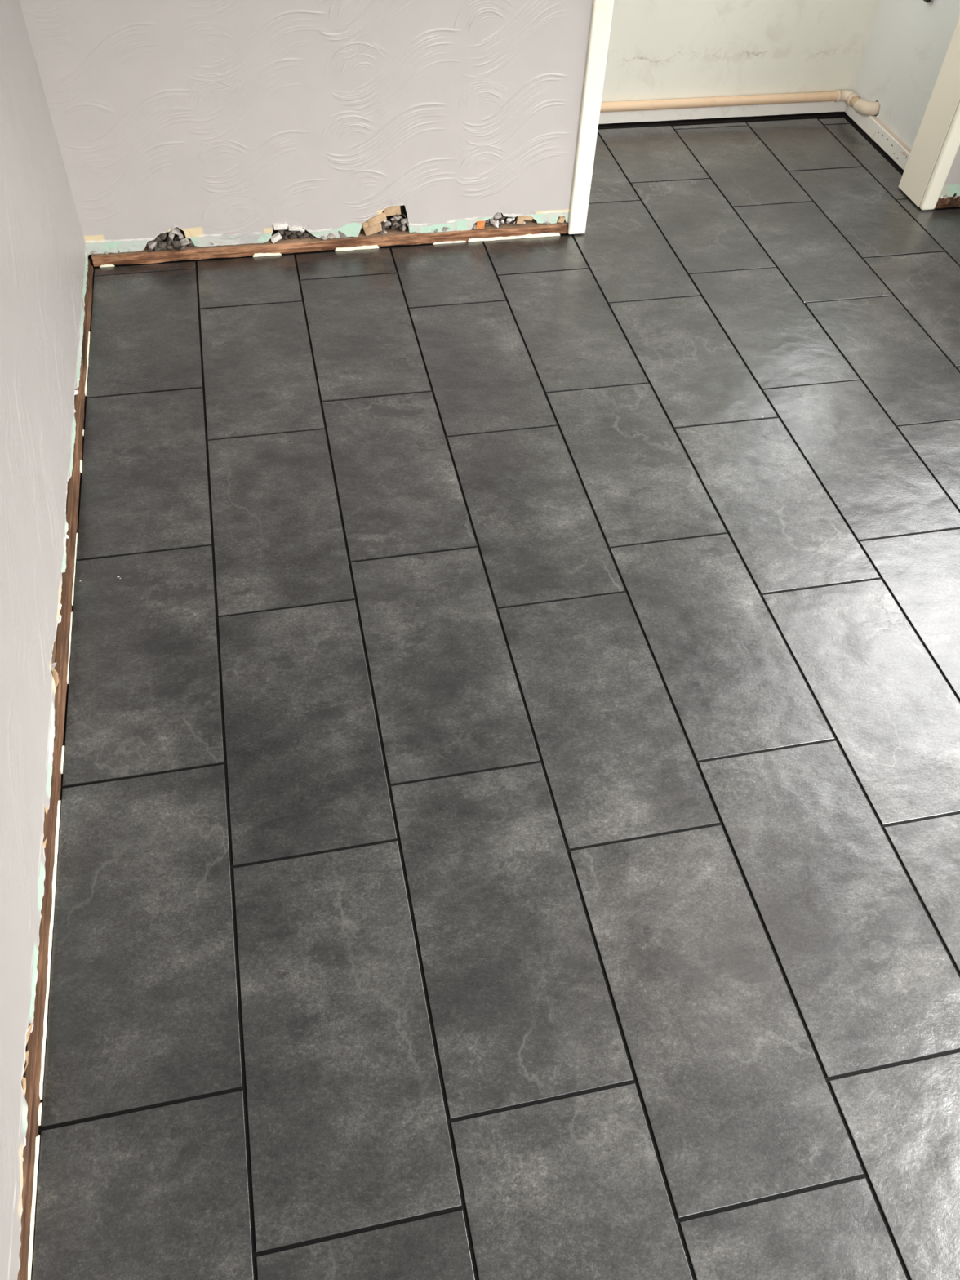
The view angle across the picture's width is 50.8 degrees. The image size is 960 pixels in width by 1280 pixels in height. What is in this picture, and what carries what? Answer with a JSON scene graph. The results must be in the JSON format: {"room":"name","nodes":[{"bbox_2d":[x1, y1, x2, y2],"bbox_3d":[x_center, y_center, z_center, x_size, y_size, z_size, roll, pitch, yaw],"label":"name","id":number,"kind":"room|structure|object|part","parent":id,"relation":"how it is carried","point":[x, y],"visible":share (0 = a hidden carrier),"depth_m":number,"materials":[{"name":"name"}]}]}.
{"room":"room under renovation","nodes":[
{"label":"room under renovation","id":0,"kind":"room"},
{"bbox_2d":[0,0,93,1279],"bbox_3d":[-0.831,-0.598,1.079,0.121,2.400,3.790,-8,51,-9],"label":"wall","id":1,"kind":"structure","parent":0,"point":[46,270],"depth_m":1.96,"materials":[{"name":"paint"}]},
{"bbox_3d":[-0.814,0.214,1.940,0.018,0.040,3.600,-8,51,-9],"label":"sole plate","id":2,"kind":"part","parent":1,"relation":"part of","materials":[{"name":"brown wood"}]},
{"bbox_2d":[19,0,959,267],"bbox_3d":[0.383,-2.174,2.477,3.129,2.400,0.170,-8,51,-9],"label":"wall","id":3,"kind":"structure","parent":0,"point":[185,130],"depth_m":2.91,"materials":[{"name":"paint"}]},
{"bbox_3d":[-0.450,-1.264,3.209,1.496,0.040,0.042,-8,51,-9],"label":"sole plate","id":4,"kind":"part","parent":3,"relation":"part of","materials":[{"name":"brown wood"}]},
{"bbox_2d":[566,0,959,234],"bbox_3d":[0.966,-2.146,2.709,1.334,2.053,0.176,-8,51,-9],"label":"door frame","id":5,"kind":"structure","parent":3,"relation":"in","point":[936,144],"depth_m":3.30,"materials":[{"name":"white wood"}]},
{"bbox_3d":[0.356,-2.010,2.564,0.058,2.047,0.036,-8,51,-9],"label":"architrave","id":6,"kind":"part","parent":5,"relation":"part of","materials":[{"name":"white wood"}]},
{"bbox_3d":[1.607,-2.172,2.768,0.053,2.048,0.024,-8,51,-9],"label":"architrave","id":7,"kind":"part","parent":5,"relation":"part of","materials":[{"name":"white wood"}]},
{"bbox_3d":[1.728,-1.559,3.572,0.280,0.038,0.041,-8,51,-9],"label":"sole plate","id":8,"kind":"part","parent":3,"relation":"part of","materials":[{"name":"brown wood"}]},
{"bbox_2d":[31,111,959,1279],"bbox_3d":[1.258,0.049,2.280,4.306,0.100,5.620,-8,51,-9],"label":"floor","id":9,"kind":"structure","parent":0,"point":[508,828],"depth_m":2.01,"materials":[{"name":"black tile"}]},
{"bbox_2d":[601,0,880,102],"bbox_3d":[0.543,-2.808,3.022,2.185,2.400,0.100,-8,51,-9],"label":"wall","id":10,"kind":"structure","parent":0,"point":[658,49],"depth_m":3.79,"materials":[{"name":"paint"}]},
{"bbox_2d":[598,101,848,124],"bbox_3d":[0.824,-2.049,3.930,1.310,0.044,0.020,-8,51,-9],"label":"baseboard","id":11,"kind":"structure","parent":10,"relation":"attached to","point":[827,106],"depth_m":3.94,"materials":[{"name":"paint"}]},
{"bbox_2d":[600,89,879,115],"bbox_3d":[0.577,-1.973,3.788,1.980,0.065,0.216,-8,51,-9],"label":"pipe","id":12,"kind":"object","parent":10,"relation":"attached to","point":[861,106],"visible":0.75,"depth_m":3.90,"materials":[{"name":"paint"}]},
{"bbox_2d":[853,0,959,150],"bbox_3d":[1.649,-2.664,2.958,0.120,2.400,0.650,-8,51,-9],"label":"wall","id":13,"kind":"structure","parent":0,"point":[908,42],"depth_m":3.68,"materials":[{"name":"paint"}]},
{"bbox_2d":[845,104,911,170],"bbox_3d":[1.536,-1.898,3.831,0.020,0.062,0.620,-8,51,-9],"label":"baseboard","id":14,"kind":"structure","parent":13,"relation":"attached to","point":[876,129],"depth_m":3.83,"materials":[{"name":"paint"}]}
]}

